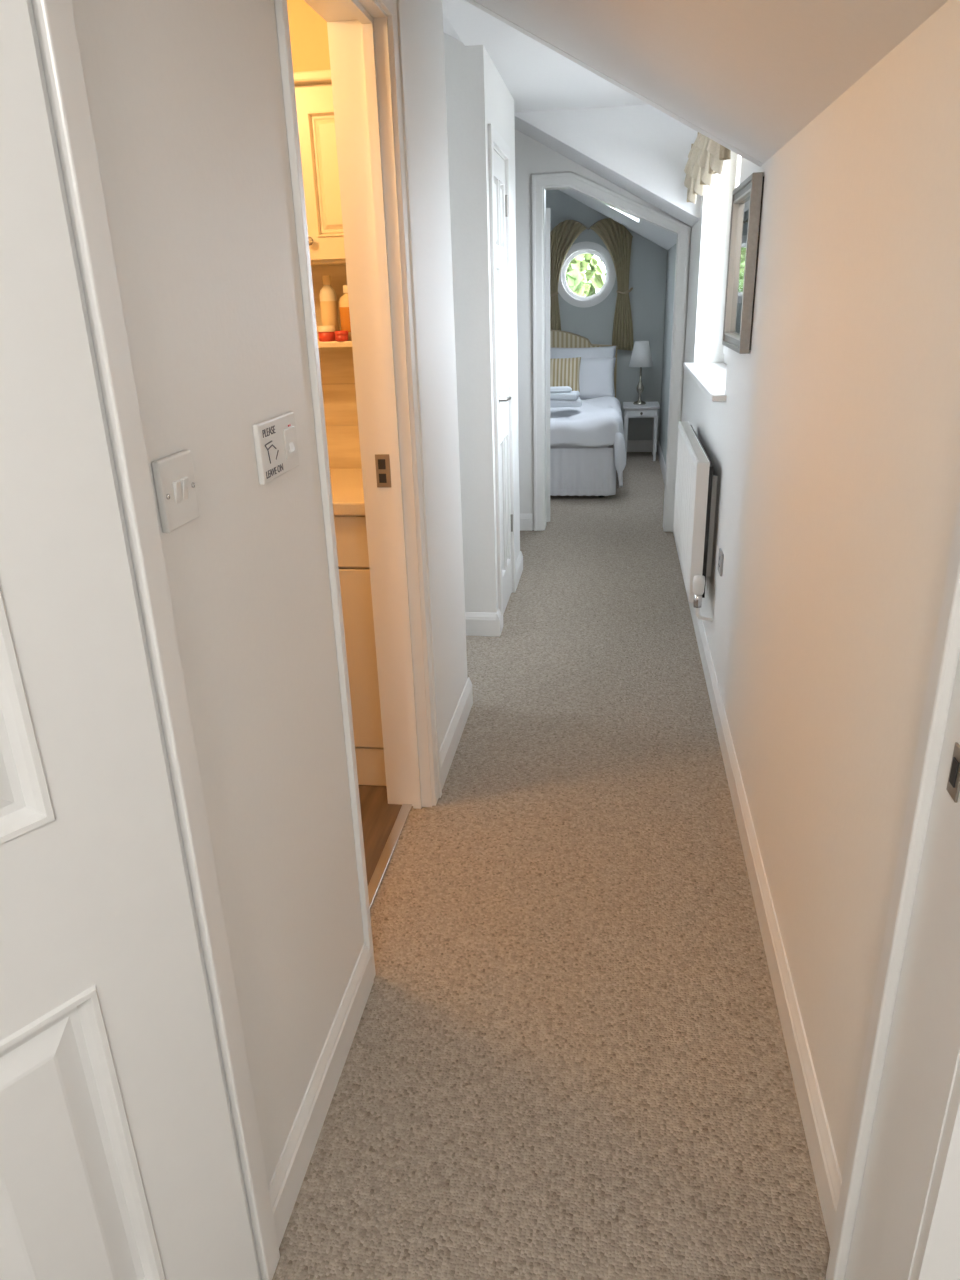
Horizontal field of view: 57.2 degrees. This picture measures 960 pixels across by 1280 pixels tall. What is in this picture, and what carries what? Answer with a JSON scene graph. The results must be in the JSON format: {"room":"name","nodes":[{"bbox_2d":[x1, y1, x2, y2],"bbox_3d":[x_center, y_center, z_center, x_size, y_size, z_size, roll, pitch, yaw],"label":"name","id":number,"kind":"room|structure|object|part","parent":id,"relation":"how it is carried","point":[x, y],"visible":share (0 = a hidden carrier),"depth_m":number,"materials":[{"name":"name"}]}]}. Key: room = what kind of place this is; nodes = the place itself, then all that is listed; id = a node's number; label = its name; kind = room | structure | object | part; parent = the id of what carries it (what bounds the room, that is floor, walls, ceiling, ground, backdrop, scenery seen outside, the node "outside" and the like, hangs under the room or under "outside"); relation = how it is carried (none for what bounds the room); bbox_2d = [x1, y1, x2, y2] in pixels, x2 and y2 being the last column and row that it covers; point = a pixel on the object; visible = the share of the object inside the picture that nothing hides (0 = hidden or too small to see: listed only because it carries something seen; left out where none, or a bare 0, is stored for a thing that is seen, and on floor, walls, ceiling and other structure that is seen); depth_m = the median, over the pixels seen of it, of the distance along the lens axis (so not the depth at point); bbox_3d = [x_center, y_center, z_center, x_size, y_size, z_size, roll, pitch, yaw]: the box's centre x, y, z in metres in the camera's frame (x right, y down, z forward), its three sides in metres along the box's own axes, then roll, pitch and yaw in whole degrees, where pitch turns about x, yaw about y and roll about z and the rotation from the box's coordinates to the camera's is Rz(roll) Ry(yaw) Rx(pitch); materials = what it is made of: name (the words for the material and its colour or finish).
{"room":"hallway","nodes":[
{"label":"hallway","id":0,"kind":"room"},
{"bbox_2d":[71,0,467,1186],"bbox_3d":[-0.304,-0.633,1.978,0.125,2.750,2.150,2,22,8],"label":"wall","id":1,"kind":"structure","parent":0,"point":[186,100],"depth_m":1.35,"materials":[{"name":"paint"}]},
{"bbox_2d":[151,450,199,533],"bbox_3d":[-0.376,-0.186,1.098,0.015,0.088,0.088,2,22,8],"label":"light switch","id":2,"kind":"object","parent":1,"relation":"attached to","point":[174,480],"visible":1,"depth_m":1.08,"materials":[{"name":"white plastic"}]},
{"bbox_2d":[252,411,299,484],"bbox_3d":[-0.325,-0.312,1.420,0.015,0.092,0.164,2,22,8],"label":"switch","id":3,"kind":"object","parent":1,"relation":"attached to","point":[275,438],"visible":1,"depth_m":1.40,"materials":[{"name":"white plastic"}]},
{"bbox_2d":[269,943,373,1246],"bbox_3d":[-0.305,0.869,1.765,0.015,0.112,0.630,2,22,8],"label":"baseboard","id":4,"kind":"structure","parent":1,"relation":"attached to","point":[287,1179],"depth_m":1.70,"materials":[{"name":"white wood"}]},
{"bbox_2d":[274,0,438,977],"bbox_3d":[-0.227,-0.359,2.069,0.014,2.170,0.850,2,22,8],"label":"trim bathroom architrave","id":5,"kind":"structure","parent":1,"relation":"attached to","point":[389,7],"depth_m":1.87,"materials":[{"name":"white wood"}]},
{"bbox_2d":[396,0,441,797],"bbox_3d":[-0.160,-0.504,2.439,0.008,2.164,0.025,2,22,8],"label":"bead","id":6,"kind":"object","parent":5,"relation":"attached to","point":[399,13],"depth_m":2.34},
{"bbox_2d":[304,0,431,808],"bbox_3d":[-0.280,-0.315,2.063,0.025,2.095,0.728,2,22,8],"label":"door frame","id":7,"kind":"object","parent":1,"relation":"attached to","point":[353,6],"depth_m":2.28,"materials":[{"name":"white wood"}]},
{"bbox_2d":[375,454,390,486],"bbox_3d":[-0.264,-0.460,2.397,0.040,0.090,0.004,2,22,8],"label":"strike plate","id":8,"kind":"object","parent":1,"relation":"attached to","point":[382,461],"visible":1,"depth_m":2.40,"materials":[{"name":"silver metal"}]},
{"bbox_2d":[440,677,472,788],"bbox_3d":[-0.086,0.320,3.143,0.015,0.112,0.670,2,22,8],"label":"baseboard","id":9,"kind":"structure","parent":1,"relation":"attached to","point":[450,743],"depth_m":3.11,"materials":[{"name":"white wood"}]},
{"bbox_2d":[287,0,329,71],"bbox_3d":[-0.881,-1.185,2.949,1.330,3.100,0.130,2,22,8],"label":"wall","id":10,"kind":"structure","parent":0,"point":[308,30],"depth_m":2.59,"materials":[{"name":"paint"}]},
{"bbox_2d":[293,69,345,265],"bbox_3d":[-0.761,-1.382,2.643,0.985,0.485,0.221,2,22,8],"label":"upper cabinet","id":11,"kind":"object","parent":10,"relation":"attached to","point":[313,89],"visible":0.12,"depth_m":2.52,"materials":[{"name":"beige wood"}]},
{"bbox_3d":[-0.498,-1.170,2.580,0.024,0.024,0.026,2,22,8],"label":"knob","id":12,"kind":"part","parent":11,"relation":"part of","materials":[{"name":"silver metal"}]},
{"bbox_3d":[-0.768,-1.598,2.562,0.985,0.025,0.214,2,22,8],"label":"cornice","id":13,"kind":"part","parent":11,"relation":"part of","materials":[{"name":"white wood"}]},
{"bbox_2d":[318,339,351,347],"bbox_3d":[-0.679,-0.925,2.837,0.875,0.068,0.174,2,22,8],"label":"shelf","id":14,"kind":"object","parent":10,"relation":"attached to","point":[327,344],"visible":0.02,"depth_m":2.71,"materials":[{"name":"white wood"}]},
{"bbox_2d":[317,325,334,341],"bbox_3d":[-0.478,-0.955,2.742,0.055,0.046,0.055,2,22,8],"label":"tub","id":15,"kind":"object","parent":14,"relation":"on","point":[325,333],"visible":0.98,"depth_m":2.72,"materials":[{"name":"red plastic"}]},
{"bbox_3d":[-0.478,-0.968,2.737,0.055,0.018,0.055,2,22,8],"label":"lid","id":16,"kind":"part","parent":15,"relation":"part of","materials":[{"name":"white plastic"}]},
{"bbox_2d":[319,276,338,330],"bbox_3d":[-0.476,-1.045,2.772,0.053,0.190,0.053,2,22,8],"label":"toiletry bottle","id":17,"kind":"object","parent":14,"relation":"on","point":[328,302],"visible":0.78,"depth_m":2.75,"materials":[{"name":"white plastic"}]},
{"bbox_2d":[334,331,347,340],"bbox_3d":[-0.427,-0.938,2.714,0.042,0.030,0.042,2,22,8],"label":"tub","id":18,"kind":"object","parent":14,"relation":"on","point":[339,335],"visible":1,"depth_m":2.70,"materials":[{"name":"red plastic"}]},
{"bbox_3d":[-0.427,-0.946,2.710,0.042,0.012,0.042,2,22,8],"label":"lid","id":19,"kind":"part","parent":18,"relation":"part of","materials":[{"name":"red plastic"}]},
{"bbox_2d":[339,285,351,340],"bbox_3d":[-0.406,-1.018,2.739,0.061,0.160,0.061,2,22,8],"label":"toiletry bottle","id":20,"kind":"object","parent":14,"relation":"on","point":[344,301],"visible":0.38,"depth_m":2.71,"materials":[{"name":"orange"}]},
{"bbox_2d":[311,265,361,468],"bbox_3d":[-0.873,-0.904,2.980,1.310,0.645,0.015,2,22,8],"label":"tile backsplash","id":21,"kind":"structure","parent":10,"relation":"attached to","point":[336,364],"depth_m":2.94,"materials":[{"name":"beige tile"}]},
{"bbox_2d":[322,383,354,384],"bbox_3d":[-0.873,-0.863,2.988,1.310,0.003,0.002,2,22,8],"label":"trim","id":22,"kind":"structure","parent":10,"relation":"attached to","point":[334,383],"depth_m":2.93,"materials":[{"name":"beige wood"}]},
{"bbox_2d":[326,425,357,425],"bbox_3d":[-0.869,-0.738,3.038,1.310,0.003,0.002,2,22,8],"label":"trim","id":23,"kind":"structure","parent":10,"relation":"attached to","point":[326,425],"depth_m":2.98,"materials":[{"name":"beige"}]},
{"bbox_2d":[443,32,472,611],"bbox_3d":[-0.671,-1.771,4.151,1.360,3.300,1.050,2,22,8],"label":"wall","id":24,"kind":"structure","parent":0,"point":[449,54],"depth_m":3.64,"materials":[{"name":"paint"}]},
{"bbox_2d":[465,612,496,635],"bbox_3d":[-0.638,-0.091,4.235,1.450,0.112,0.015,2,22,8],"label":"baseboard","id":25,"kind":"structure","parent":24,"relation":"attached to","point":[477,624],"depth_m":4.13,"materials":[{"name":"white wood"}]},
{"bbox_2d":[454,38,501,635],"bbox_3d":[0.005,-1.206,3.754,0.125,2.500,0.135,2,22,8],"label":"wall","id":26,"kind":"structure","parent":0,"point":[471,62],"depth_m":3.64,"materials":[{"name":"paint"}]},
{"bbox_2d":[488,54,504,160],"bbox_3d":[0.015,-2.282,3.675,0.110,0.440,0.510,2,22,8],"label":"wall","id":27,"kind":"structure","parent":0,"point":[495,81],"depth_m":3.66,"materials":[{"name":"paint"}]},
{"bbox_2d":[504,83,522,592],"bbox_3d":[0.122,-1.496,4.485,0.125,2.500,0.435,2,22,8],"label":"wall","id":28,"kind":"structure","parent":0,"point":[509,119],"depth_m":4.47,"materials":[{"name":"paint"}]},
{"bbox_2d":[487,123,515,628],"bbox_3d":[0.113,-1.146,4.112,0.016,2.120,0.630,2,22,8],"label":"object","id":29,"kind":"structure","parent":28,"relation":"attached to","point":[494,138],"depth_m":3.99,"materials":[{"name":"white wood"}]},
{"bbox_2d":[494,150,512,614],"bbox_3d":[0.113,-1.122,4.127,0.096,2.045,0.514,2,22,8],"label":"door","id":30,"kind":"structure","parent":28,"relation":"attached to","point":[501,200],"depth_m":4.12,"materials":[{"name":"white wood"}]},
{"bbox_2d":[442,0,647,111],"bbox_3d":[0.676,-2.358,3.448,1.400,0.092,2.260,2,22,8],"label":"ceiling","id":31,"kind":"structure","parent":0,"point":[537,77],"depth_m":3.70,"materials":[{"name":"paint"}]},
{"bbox_2d":[272,452,829,1279],"bbox_3d":[0.183,-0.395,5.253,3.000,0.124,8.400,2,22,8],"label":"floor","id":32,"kind":"structure","parent":0,"point":[567,1059],"depth_m":2.02,"materials":[{"name":"carpet"}]},
{"bbox_2d":[330,469,385,785],"bbox_3d":[-0.733,-0.060,3.005,0.985,0.951,0.543,2,22,8],"label":"vanity unit","id":33,"kind":"object","parent":32,"relation":"on","point":[346,484],"visible":0.02,"depth_m":2.71,"materials":[{"name":"beige wood"}]},
{"bbox_2d":[330,469,364,515],"bbox_3d":[-0.746,-0.485,2.840,0.985,0.040,0.538,2,22,8],"label":"countertop","id":34,"kind":"structure","parent":33,"relation":"on","point":[346,484],"depth_m":2.66,"materials":[{"name":"stone"}]},
{"bbox_3d":[-0.454,-0.293,2.610,0.320,0.155,0.020,2,22,8],"label":"drawer","id":35,"kind":"part","parent":33,"relation":"part of","materials":[{"name":"beige wood"}]},
{"bbox_3d":[-0.442,0.063,2.750,0.320,0.598,0.020,2,22,8],"label":"door","id":36,"kind":"part","parent":33,"relation":"part of","materials":[{"name":"beige wood"}]},
{"bbox_2d":[368,804,411,909],"bbox_3d":[-0.282,0.654,2.449,0.032,0.009,0.728,2,22,8],"label":"threshold strip","id":37,"kind":"object","parent":32,"relation":"on","point":[375,882],"visible":0.56,"depth_m":2.54,"materials":[{"name":"brown wood"}]},
{"bbox_2d":[550,329,625,496],"bbox_3d":[0.474,-2.007,7.566,1.585,1.178,2.147,2,22,8],"label":"bed","id":38,"kind":"object","parent":32,"relation":"on","point":[584,460],"visible":0.41,"depth_m":6.78,"materials":[{"name":"white fabric"}]},
{"bbox_2d":[550,357,580,396],"bbox_3d":[0.695,-2.369,7.933,0.420,0.360,0.136,2,-2,8],"label":"striped cushion","id":39,"kind":"object","parent":38,"relation":"on","point":[563,371],"depth_m":7.87,"materials":[{"name":"beige fabric"}]},
{"bbox_2d":[550,386,581,407],"bbox_3d":[0.623,-1.933,6.987,0.366,0.145,0.251,0,22,5],"label":"folded towels","id":40,"kind":"object","parent":38,"relation":"on","point":[560,396],"visible":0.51,"depth_m":6.89,"materials":[{"name":"white fabric"}]},
{"bbox_3d":[0.476,-1.902,7.631,1.350,0.215,1.960,2,22,8],"label":"mattress","id":41,"kind":"part","parent":38,"relation":"part of","materials":[{"name":"white fabric"}]},
{"bbox_2d":[550,346,615,395],"bbox_3d":[0.948,-2.517,8.248,0.640,0.460,0.177,2,4,8],"label":"pillow","id":42,"kind":"object","parent":38,"relation":"on","point":[585,352],"depth_m":8.18,"materials":[{"name":"white fabric"}]},
{"bbox_3d":[0.616,-2.521,8.462,1.380,0.870,0.060,2,22,8],"label":"headboard","id":43,"kind":"part","parent":38,"relation":"part of","materials":[{"name":"beige fabric"}]},
{"bbox_2d":[550,396,625,487],"bbox_3d":[0.428,-1.698,7.374,1.568,0.543,1.553,2,22,8],"label":"duvet","id":44,"kind":"object","parent":38,"relation":"on","point":[583,438],"depth_m":6.71,"materials":[{"name":"white fabric"}]},
{"bbox_2d":[579,358,615,398],"bbox_3d":[0.933,-2.404,8.099,0.620,0.420,0.167,2,-13,8],"label":"pillow","id":45,"kind":"object","parent":38,"relation":"on","point":[596,375],"depth_m":8.01,"materials":[{"name":"white fabric"}]},
{"bbox_2d":[623,401,659,460],"bbox_3d":[1.516,-1.974,8.326,0.330,0.500,0.407,2,22,8],"label":"bedside table","id":46,"kind":"object","parent":32,"relation":"on","point":[650,409],"visible":1,"depth_m":8.11,"materials":[{"name":"white paint"}]},
{"bbox_3d":[1.359,-1.875,8.209,0.036,0.410,0.036,2,22,8],"label":"leg","id":47,"kind":"part","parent":46,"relation":"part of","materials":[{"name":"white paint"}]},
{"bbox_2d":[629,341,652,404],"bbox_3d":[1.486,-2.469,8.137,0.224,0.560,0.224,2,22,8],"label":"table lamp","id":48,"kind":"object","parent":46,"relation":"on","point":[641,356],"visible":1,"depth_m":8.02,"materials":[{"name":"silver metal"}]},
{"bbox_3d":[1.481,-2.627,8.075,0.224,0.221,0.224,2,22,8],"label":"lamp shade","id":49,"kind":"part","parent":48,"relation":"part of","materials":[{"name":"white fabric"}]},
{"bbox_3d":[1.484,-2.085,8.091,0.240,0.060,0.007,2,22,8],"label":"drawer","id":50,"kind":"part","parent":46,"relation":"part of","materials":[{"name":"white paint"}]},
{"bbox_3d":[1.676,-1.992,8.482,0.036,0.410,0.036,2,22,8],"label":"leg","id":51,"kind":"part","parent":46,"relation":"part of","materials":[{"name":"white paint"}]},
{"bbox_3d":[1.626,-1.867,8.169,0.036,0.410,0.036,2,22,8],"label":"leg","id":52,"kind":"part","parent":46,"relation":"part of","materials":[{"name":"white paint"}]},
{"bbox_2d":[515,129,690,529],"bbox_3d":[0.163,-2.308,5.453,2.600,3.300,0.120,2,22,8],"label":"wall","id":53,"kind":"structure","parent":0,"point":[531,156],"depth_m":5.37,"materials":[{"name":"paint"}]},
{"bbox_2d":[520,514,531,530],"bbox_3d":[-0.356,-0.815,6.056,1.435,0.112,0.015,2,22,8],"label":"baseboard","id":54,"kind":"structure","parent":53,"relation":"attached to","point":[525,519],"depth_m":5.95,"materials":[{"name":"white wood"}]},
{"bbox_2d":[546,208,549,521],"bbox_3d":[0.257,-1.853,6.074,0.050,1.970,0.760,-13,24,-27],"label":"bedroom door","id":55,"kind":"structure","parent":53,"relation":"in","point":[547,209],"depth_m":5.74,"materials":[{"name":"white wood"}]},
{"bbox_2d":[531,172,690,531],"bbox_3d":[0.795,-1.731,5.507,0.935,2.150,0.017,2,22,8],"label":"door frame","id":56,"kind":"structure","parent":53,"relation":"attached to","point":[550,181],"depth_m":5.40,"materials":[{"name":"white wood"}]},
{"bbox_2d":[532,173,689,531],"bbox_3d":[0.794,-1.725,5.498,0.925,2.145,0.008,2,22,8],"label":"bead","id":57,"kind":"object","parent":56,"relation":"attached to","point":[558,174],"depth_m":5.37},
{"bbox_2d":[546,190,667,442],"bbox_3d":[0.629,-3.523,8.371,2.600,3.400,0.250,2,22,8],"label":"wall","id":58,"kind":"structure","parent":0,"point":[648,260],"depth_m":8.30,"materials":[{"name":"paint"}]},
{"bbox_2d":[561,249,608,300],"bbox_3d":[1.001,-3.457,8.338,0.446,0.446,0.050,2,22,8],"label":"ring","id":59,"kind":"object","parent":58,"relation":"attached to","point":[577,253],"visible":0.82,"depth_m":8.31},
{"bbox_2d":[558,241,615,307],"bbox_3d":[0.981,-3.407,8.213,0.570,0.570,0.022,2,22,8],"label":"ring","id":60,"kind":"object","parent":58,"relation":"attached to","point":[581,245],"visible":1,"depth_m":8.20,"materials":[{"name":"white paint"}]},
{"bbox_2d":[550,218,632,350],"bbox_3d":[1.004,-3.294,8.212,0.880,1.150,0.099,2,22,8],"label":"window curtains","id":61,"kind":"object","parent":58,"relation":"hanging from","point":[616,237],"visible":0.87,"depth_m":8.12,"materials":[{"name":"beige fabric"}]},
{"bbox_2d":[613,440,656,451],"bbox_3d":[0.571,-1.947,8.863,2.385,0.112,0.015,2,22,8],"label":"baseboard","id":62,"kind":"structure","parent":58,"relation":"attached to","point":[632,445],"depth_m":8.71,"materials":[{"name":"white wood"}]},
{"bbox_2d":[514,104,701,219],"bbox_3d":[0.851,-2.477,4.566,1.390,0.577,0.065,2,22,8],"label":"wall","id":63,"kind":"structure","parent":0,"point":[643,145],"depth_m":4.52,"materials":[{"name":"paint"}]},
{"bbox_2d":[465,0,762,166],"bbox_3d":[0.529,-1.674,2.548,1.390,0.577,0.063,2,22,8],"label":"wall","id":64,"kind":"structure","parent":0,"point":[472,2],"depth_m":2.58,"materials":[{"name":"paint"}]},
{"bbox_2d":[443,0,947,249],"bbox_3d":[-0.021,-2.830,4.388,2.920,1.737,8.270,2,22,8],"label":"ceiling","id":65,"kind":"structure","parent":0,"point":[751,75],"depth_m":1.91,"materials":[{"name":"paint"}]},
{"bbox_2d":[605,204,638,222],"bbox_3d":[0.986,-3.434,6.734,0.510,0.479,0.020,2,22,8],"label":"skylight","id":66,"kind":"object","parent":65,"relation":"attached to","point":[623,213],"visible":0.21,"depth_m":6.77,"materials":[{"name":"white glass"}]},
{"bbox_2d":[659,0,959,1177],"bbox_3d":[1.266,-1.652,4.652,0.240,2.600,8.270,2,22,8],"label":"wall","id":67,"kind":"structure","parent":0,"point":[832,448],"depth_m":1.59,"materials":[{"name":"paint"}]},
{"bbox_2d":[657,440,665,483],"bbox_3d":[1.539,-1.369,7.315,0.015,0.112,3.000,2,22,8],"label":"baseboard","id":68,"kind":"structure","parent":67,"relation":"attached to","point":[659,451],"depth_m":7.87,"materials":[{"name":"white wood"}]},
{"bbox_2d":[673,421,717,621],"bbox_3d":[0.971,-0.592,4.002,0.097,0.635,1.262,2,22,8],"label":"radiator","id":69,"kind":"object","parent":67,"relation":"attached to","point":[695,484],"visible":1,"depth_m":3.57,"materials":[{"name":"white metal"}]},
{"bbox_3d":[0.931,-0.621,4.005,0.010,0.536,1.150,2,22,8],"label":"panel","id":70,"kind":"part","parent":69,"relation":"part of","materials":[{"name":"white metal"}]},
{"bbox_3d":[0.920,-0.876,3.906,0.009,0.033,1.150,2,22,8],"label":"rail","id":71,"kind":"part","parent":69,"relation":"part of","materials":[{"name":"white metal"}]},
{"bbox_3d":[0.961,-0.883,3.897,0.006,0.017,1.150,2,22,8],"label":"rail","id":72,"kind":"part","parent":69,"relation":"part of","materials":[{"name":"white metal"}]},
{"bbox_2d":[683,362,726,401],"bbox_3d":[1.093,-1.202,4.042,0.208,0.024,1.630,2,22,8],"label":"window sill","id":73,"kind":"structure","parent":67,"relation":"attached to","point":[711,377],"depth_m":3.98,"materials":[{"name":"white wood"}]},
{"bbox_2d":[684,132,730,203],"bbox_3d":[0.962,-2.060,3.727,0.111,0.288,1.680,2,22,8],"label":"curtain","id":74,"kind":"object","parent":67,"relation":"attached to","point":[706,156],"visible":0.66,"depth_m":3.56,"materials":[{"name":"beige fabric"}]},
{"bbox_2d":[718,548,723,575],"bbox_3d":[0.902,-0.292,3.298,0.010,0.086,0.086,2,22,8],"label":"wall socket","id":75,"kind":"object","parent":67,"relation":"attached to","point":[721,555],"visible":1,"depth_m":3.27,"materials":[{"name":"grey plastic"}]},
{"bbox_2d":[723,154,740,355],"bbox_3d":[1.248,-1.861,4.147,0.057,1.020,0.710,2,22,8],"label":"window","id":76,"kind":"structure","parent":67,"relation":"in","point":[738,157],"depth_m":4.32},
{"bbox_2d":[722,172,763,353],"bbox_3d":[0.850,-1.211,2.865,0.034,0.500,0.500,2,22,8],"label":"framed mirror","id":77,"kind":"object","parent":67,"relation":"attached to","point":[746,208],"visible":1,"depth_m":2.80,"materials":[{"name":"silver wood"}]},
{"bbox_3d":[0.850,-1.211,2.865,0.022,0.472,0.472,2,22,8],"label":"frame moulding","id":78,"kind":"part","parent":77,"relation":"part of","materials":[{"name":"grey wood"}]},
{"bbox_2d":[730,196,749,335],"bbox_3d":[0.856,-1.210,2.864,0.006,0.420,0.420,2,22,8],"label":"mirror glass","id":79,"kind":"object","parent":77,"relation":"attached to","point":[741,206],"depth_m":2.96,"materials":[{"name":"grey"}]},
{"bbox_2d":[673,531,841,1247],"bbox_3d":[0.934,0.107,3.604,0.015,0.112,4.780,2,22,8],"label":"baseboard","id":80,"kind":"structure","parent":67,"relation":"attached to","point":[828,1179],"depth_m":1.94,"materials":[{"name":"white wood"}]},
{"label":"outside","id":81,"kind":"structure","parent":0,"visible":0},
{"bbox_3d":[8.003,-2.899,19.332,70.000,0.200,80.000,2,22,8],"label":"ground","id":82,"kind":"structure","parent":81,"visible":0},
{"bbox_2d":[566,253,605,296],"bbox_3d":[0.712,-3.985,14.590,4.355,5.711,4.496,2,22,8],"label":"tree","id":83,"kind":"object","parent":82,"relation":"on","point":[577,279],"visible":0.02,"depth_m":12.91,"materials":[{"name":"green plant"}]},
{"bbox_3d":[-1.127,-0.180,1.095,1.440,2.600,0.045,2,22,8],"label":"wall","id":84,"kind":"structure","parent":0,"visible":0},
{"bbox_2d":[0,0,258,1279],"bbox_3d":[-0.621,0.252,0.784,0.101,1.970,0.760,16,27,38],"label":"door landing","id":85,"kind":"structure","parent":84,"relation":"in","point":[118,1158],"depth_m":1.00,"materials":[{"name":"white wood"}]},
{"bbox_2d":[26,0,279,1279],"bbox_3d":[-0.376,0.109,1.093,0.014,2.020,0.050,2,22,8],"label":"door frame","id":86,"kind":"object","parent":84,"relation":"attached to","point":[54,19],"visible":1,"depth_m":1.00,"materials":[{"name":"white wood"}]},
{"bbox_3d":[1.124,-0.103,0.721,1.195,2.600,0.130,2,22,8],"label":"wall","id":87,"kind":"structure","parent":0,"visible":0},
{"bbox_2d":[826,498,959,1279],"bbox_3d":[0.523,0.110,1.019,0.017,2.020,0.035,2,22,8],"label":"architrave","id":88,"kind":"object","parent":87,"relation":"attached to","point":[946,652],"visible":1,"depth_m":1.09,"materials":[{"name":"white wood"}]},
{"bbox_2d":[844,653,959,1279],"bbox_3d":[0.530,0.145,0.930,0.027,2.020,0.210,2,22,8],"label":"door frame","id":89,"kind":"structure","parent":87,"relation":"attached to","point":[922,1056],"depth_m":1.05,"materials":[{"name":"white wood"}]},
{"bbox_2d":[910,1057,959,1279],"bbox_3d":[0.536,0.187,0.822,0.070,2.020,0.021,2,22,8],"label":"door","id":90,"kind":"structure","parent":87,"relation":"attached to","point":[937,1255],"depth_m":1.00,"materials":[{"name":"white wood"}]},
{"bbox_2d":[946,742,959,802],"bbox_3d":[0.518,0.144,0.960,0.004,0.060,0.028,2,22,8],"label":"strike plate","id":91,"kind":"object","parent":87,"relation":"attached to","point":[953,785],"visible":1,"depth_m":0.96,"materials":[{"name":"silver metal"}]}
]}

